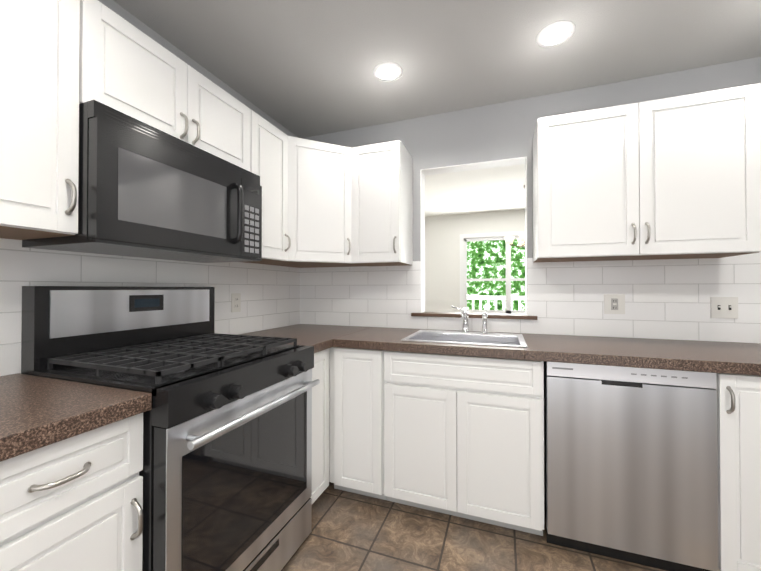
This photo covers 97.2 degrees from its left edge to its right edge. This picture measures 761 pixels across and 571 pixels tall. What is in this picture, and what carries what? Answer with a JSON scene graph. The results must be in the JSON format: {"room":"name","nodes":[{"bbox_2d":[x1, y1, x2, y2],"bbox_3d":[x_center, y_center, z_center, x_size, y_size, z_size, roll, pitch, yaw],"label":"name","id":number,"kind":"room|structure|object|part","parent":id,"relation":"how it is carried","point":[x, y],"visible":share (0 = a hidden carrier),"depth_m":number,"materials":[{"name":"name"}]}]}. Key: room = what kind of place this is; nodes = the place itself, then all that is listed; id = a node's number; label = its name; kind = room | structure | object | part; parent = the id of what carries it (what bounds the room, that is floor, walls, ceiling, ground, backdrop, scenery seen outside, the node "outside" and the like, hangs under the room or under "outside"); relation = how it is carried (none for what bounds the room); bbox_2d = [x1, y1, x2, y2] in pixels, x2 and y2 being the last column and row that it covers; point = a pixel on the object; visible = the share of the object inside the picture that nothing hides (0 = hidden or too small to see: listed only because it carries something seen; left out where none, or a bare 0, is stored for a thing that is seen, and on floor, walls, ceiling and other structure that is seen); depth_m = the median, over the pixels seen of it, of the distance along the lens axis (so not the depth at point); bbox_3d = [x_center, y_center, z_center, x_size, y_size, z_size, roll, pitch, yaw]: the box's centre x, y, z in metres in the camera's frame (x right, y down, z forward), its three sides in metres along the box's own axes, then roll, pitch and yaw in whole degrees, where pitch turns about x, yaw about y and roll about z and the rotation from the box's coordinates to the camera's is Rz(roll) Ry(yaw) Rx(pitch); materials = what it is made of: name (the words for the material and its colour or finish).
{"room":"kitchen","nodes":[
{"label":"kitchen","id":0,"kind":"room"},
{"bbox_2d":[98,0,297,137],"bbox_3d":[-1.413,-0.008,0.848,0.100,2.440,4.100,0,-1,20],"label":"wall","id":1,"kind":"structure","parent":0,"point":[119,10],"depth_m":1.76,"materials":[{"name":"grey paint"}]},
{"bbox_2d":[0,0,87,239],"bbox_3d":[-1.157,-0.549,0.929,0.325,0.778,0.376,0,-1,20],"label":"upper cabinet","id":2,"kind":"object","parent":1,"relation":"attached to","point":[44,43],"depth_m":0.97,"materials":[{"name":"white wood"}]},
{"bbox_2d":[0,238,299,375],"bbox_3d":[-1.210,0.065,1.248,0.008,0.500,3.192,0,-1,20],"label":"backsplash","id":3,"kind":"structure","parent":1,"relation":"attached to","point":[270,296],"depth_m":1.58,"materials":[{"name":"tile"}]},
{"bbox_2d":[231,293,240,311],"bbox_3d":[-0.896,0.107,2.084,0.009,0.116,0.072,0,-1,20],"label":"electrical outlet","id":4,"kind":"object","parent":3,"relation":"attached to","point":[235,302],"visible":1,"depth_m":2.08,"materials":[{"name":"white plastic"}]},
{"bbox_2d":[88,0,251,171],"bbox_3d":[-0.963,-0.753,1.465,0.325,0.361,0.756,0,-1,20],"label":"upper cabinet","id":5,"kind":"object","parent":1,"relation":"attached to","point":[130,73],"depth_m":1.30,"materials":[{"name":"white wood"}]},
{"bbox_2d":[22,100,261,262],"bbox_3d":[-0.905,-0.349,1.440,0.449,0.440,0.754,0,-1,20],"label":"microwave","id":6,"kind":"object","parent":5,"relation":"attached to","point":[145,190],"visible":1,"depth_m":1.22,"materials":[{"name":"black metal"}]},
{"bbox_2d":[244,110,287,263],"bbox_3d":[-0.756,-0.540,1.985,0.358,0.778,0.362,0,-1,20],"label":"upper cabinet","id":7,"kind":"object","parent":1,"relation":"attached to","point":[269,143],"depth_m":1.93,"materials":[{"name":"white wood"}]},
{"bbox_2d":[113,0,760,216],"bbox_3d":[0.915,-1.245,1.847,3.800,0.050,7.550,0,-1,20],"label":"ceiling","id":8,"kind":"structure","parent":0,"point":[301,68],"depth_m":1.74,"materials":[{"name":"grey paint"}]},
{"bbox_2d":[373,62,402,81],"bbox_3d":[0.043,-1.216,1.914,0.170,0.006,0.170,0,-1,20],"label":"recessed light","id":9,"kind":"object","parent":8,"relation":"in","point":[388,71],"visible":1,"depth_m":1.90,"materials":[{"name":"white glass"}]},
{"bbox_2d":[504,185,524,247],"bbox_3d":[1.755,-0.829,4.012,0.518,0.746,0.538,0,-1,20],"label":"dining chandelier","id":10,"kind":"object","parent":8,"relation":"hanging from","point":[509,240],"visible":0.38,"depth_m":4.04,"materials":[{"name":"white metal"}]},
{"bbox_2d":[536,21,574,47],"bbox_3d":[0.850,-1.218,1.631,0.170,0.006,0.170,0,-1,20],"label":"recessed light","id":11,"kind":"object","parent":8,"relation":"in","point":[557,33],"visible":1,"depth_m":1.62,"materials":[{"name":"white glass"}]},
{"bbox_2d":[281,482,665,570],"bbox_3d":[0.915,1.245,1.826,3.800,0.050,7.550,0,-1,20],"label":"floor","id":12,"kind":"structure","parent":0,"point":[351,531],"depth_m":1.57,"materials":[{"name":"tile"}]},
{"bbox_2d":[0,410,148,570],"bbox_3d":[-1.014,0.778,0.862,0.620,0.865,0.376,0,-1,20],"label":"base cabinet","id":13,"kind":"object","parent":12,"relation":"on","point":[76,504],"depth_m":0.79,"materials":[{"name":"white wood"}]},
{"bbox_2d":[0,374,151,461],"bbox_3d":[-1.006,0.320,0.851,0.645,0.046,0.401,0,-1,20],"label":"countertop","id":14,"kind":"structure","parent":13,"relation":"on","point":[37,412],"depth_m":0.82,"materials":[{"name":"brown stone"}]},
{"bbox_2d":[21,286,319,570],"bbox_3d":[-0.753,0.610,1.375,0.752,1.211,0.752,0,-1,20],"label":"range","id":15,"kind":"object","parent":12,"relation":"on","point":[226,472],"visible":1,"depth_m":1.19,"materials":[{"name":"silver metal"}]},
{"bbox_2d":[310,350,327,503],"bbox_3d":[-0.638,0.787,1.895,0.620,0.865,0.300,0,-1,20],"label":"base cabinet","id":16,"kind":"object","parent":12,"relation":"on","point":[320,360],"depth_m":1.82,"materials":[{"name":"white wood"}]},
{"bbox_2d":[324,346,423,502],"bbox_3d":[-0.025,0.789,2.143,0.397,0.865,0.685,0,-1,20],"label":"base cabinet","id":17,"kind":"object","parent":12,"relation":"on","point":[374,412],"depth_m":1.86,"materials":[{"name":"white wood"}]},
{"bbox_2d":[239,324,367,353],"bbox_3d":[-0.518,0.332,2.193,0.645,0.046,0.936,0,-1,20],"label":"countertop","id":18,"kind":"structure","parent":17,"relation":"on","point":[320,337],"depth_m":2.16,"materials":[{"name":"brown stone"}]},
{"bbox_2d":[332,327,760,377],"bbox_3d":[0.933,0.329,1.820,2.337,0.046,0.645,0,-1,20],"label":"countertop","id":19,"kind":"structure","parent":17,"relation":"on","point":[690,355],"depth_m":1.62,"materials":[{"name":"brown stone"}]},
{"bbox_2d":[400,330,527,381],"bbox_3d":[0.498,0.388,1.974,0.647,0.175,0.486,0,-1,20],"label":"sink","id":20,"kind":"object","parent":19,"relation":"in","point":[442,365],"depth_m":1.74,"materials":[{"name":"silver metal"}]},
{"bbox_2d":[452,306,487,333],"bbox_3d":[0.546,0.215,2.087,0.232,0.173,0.203,0,-1,20],"label":"faucet","id":21,"kind":"object","parent":19,"relation":"on","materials":[{"name":"silver metal"}]},
{"bbox_2d":[544,361,717,570],"bbox_3d":[1.165,0.787,1.732,0.614,0.863,0.606,0,-1,20],"label":"dishwasher","id":22,"kind":"object","parent":12,"relation":"on","point":[630,464],"visible":0.92,"depth_m":1.44,"materials":[{"name":"silver metal"}]},
{"bbox_2d":[680,370,760,570],"bbox_3d":[1.747,0.784,1.534,0.600,0.865,0.620,0,-1,20],"label":"base cabinet","id":23,"kind":"object","parent":12,"relation":"on","point":[738,395],"depth_m":1.33,"materials":[{"name":"white wood"}]},
{"bbox_2d":[425,210,524,311],"bbox_3d":[2.187,0.030,5.338,3.600,2.440,0.100,0,-1,20],"label":"wall","id":24,"kind":"structure","parent":0,"point":[442,263],"depth_m":5.66,"materials":[{"name":"white paint"}]},
{"bbox_2d":[460,231,524,313],"bbox_3d":[2.046,-0.168,5.367,1.516,1.375,0.085,0,-1,20],"label":"window","id":25,"kind":"structure","parent":24,"relation":"in","point":[466,238],"depth_m":5.46,"materials":[{"name":"white"}]},
{"bbox_2d":[303,57,760,315],"bbox_3d":[1.046,0.003,2.199,3.600,2.440,0.122,0,-1,20],"label":"wall","id":26,"kind":"structure","parent":0,"point":[491,136],"depth_m":2.24,"materials":[{"name":"grey paint"}]},
{"bbox_2d":[266,136,363,267],"bbox_3d":[-0.465,-0.537,2.332,0.667,0.778,0.667,0,-1,20],"label":"upper cabinet","id":27,"kind":"object","parent":26,"relation":"attached to","point":[321,175],"depth_m":2.16,"materials":[{"name":"white wood"}]},
{"bbox_3d":[-0.379,-0.538,2.147,0.423,0.772,0.055,0,-1,-25],"label":"corner door","id":28,"kind":"part","parent":27,"relation":"part of","materials":[{"name":"white wood"}]},
{"bbox_2d":[356,140,412,265],"bbox_3d":[-0.007,-0.537,2.324,0.378,0.778,0.368,0,-1,20],"label":"upper cabinet","id":29,"kind":"object","parent":26,"relation":"attached to","point":[384,171],"depth_m":2.19,"materials":[{"name":"white wood"}]},
{"bbox_2d":[411,312,536,319],"bbox_3d":[0.633,0.207,2.332,0.820,0.024,0.172,0,-1,20],"label":"ledge shelf","id":30,"kind":"object","parent":26,"relation":"attached to","point":[478,315],"visible":0.96,"depth_m":2.25,"materials":[{"name":"brown wood"}]},
{"bbox_2d":[300,251,760,342],"bbox_3d":[1.024,0.072,2.138,3.600,0.500,0.008,0,-1,20],"label":"backsplash","id":31,"kind":"structure","parent":26,"relation":"attached to","point":[669,299],"depth_m":2.04,"materials":[{"name":"tile"}]},
{"bbox_2d":[604,294,624,313],"bbox_3d":[1.391,0.111,1.994,0.105,0.116,0.010,0,-1,20],"label":"electrical outlet","id":32,"kind":"object","parent":31,"relation":"attached to","point":[614,303],"visible":1,"depth_m":1.99,"materials":[{"name":"white plastic"}]},
{"bbox_2d":[710,297,737,318],"bbox_3d":[1.866,0.120,1.818,0.115,0.116,0.016,0,-1,20],"label":"light switch","id":33,"kind":"object","parent":31,"relation":"attached to","point":[723,307],"visible":1,"depth_m":1.82,"materials":[{"name":"white plastic"}]},
{"bbox_2d":[533,83,760,261],"bbox_3d":[1.365,-0.541,1.849,0.935,0.778,0.325,0,-1,20],"label":"upper cabinet","id":34,"kind":"object","parent":26,"relation":"attached to","point":[677,177],"depth_m":1.68,"materials":[{"name":"white wood"}]},
{"label":"outside","id":35,"kind":"structure","parent":0,"visible":0},
{"bbox_2d":[467,240,524,310],"bbox_3d":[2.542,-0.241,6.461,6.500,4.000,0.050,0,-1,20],"label":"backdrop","id":36,"kind":"structure","parent":35,"point":[486,259],"depth_m":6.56,"materials":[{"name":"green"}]}
]}

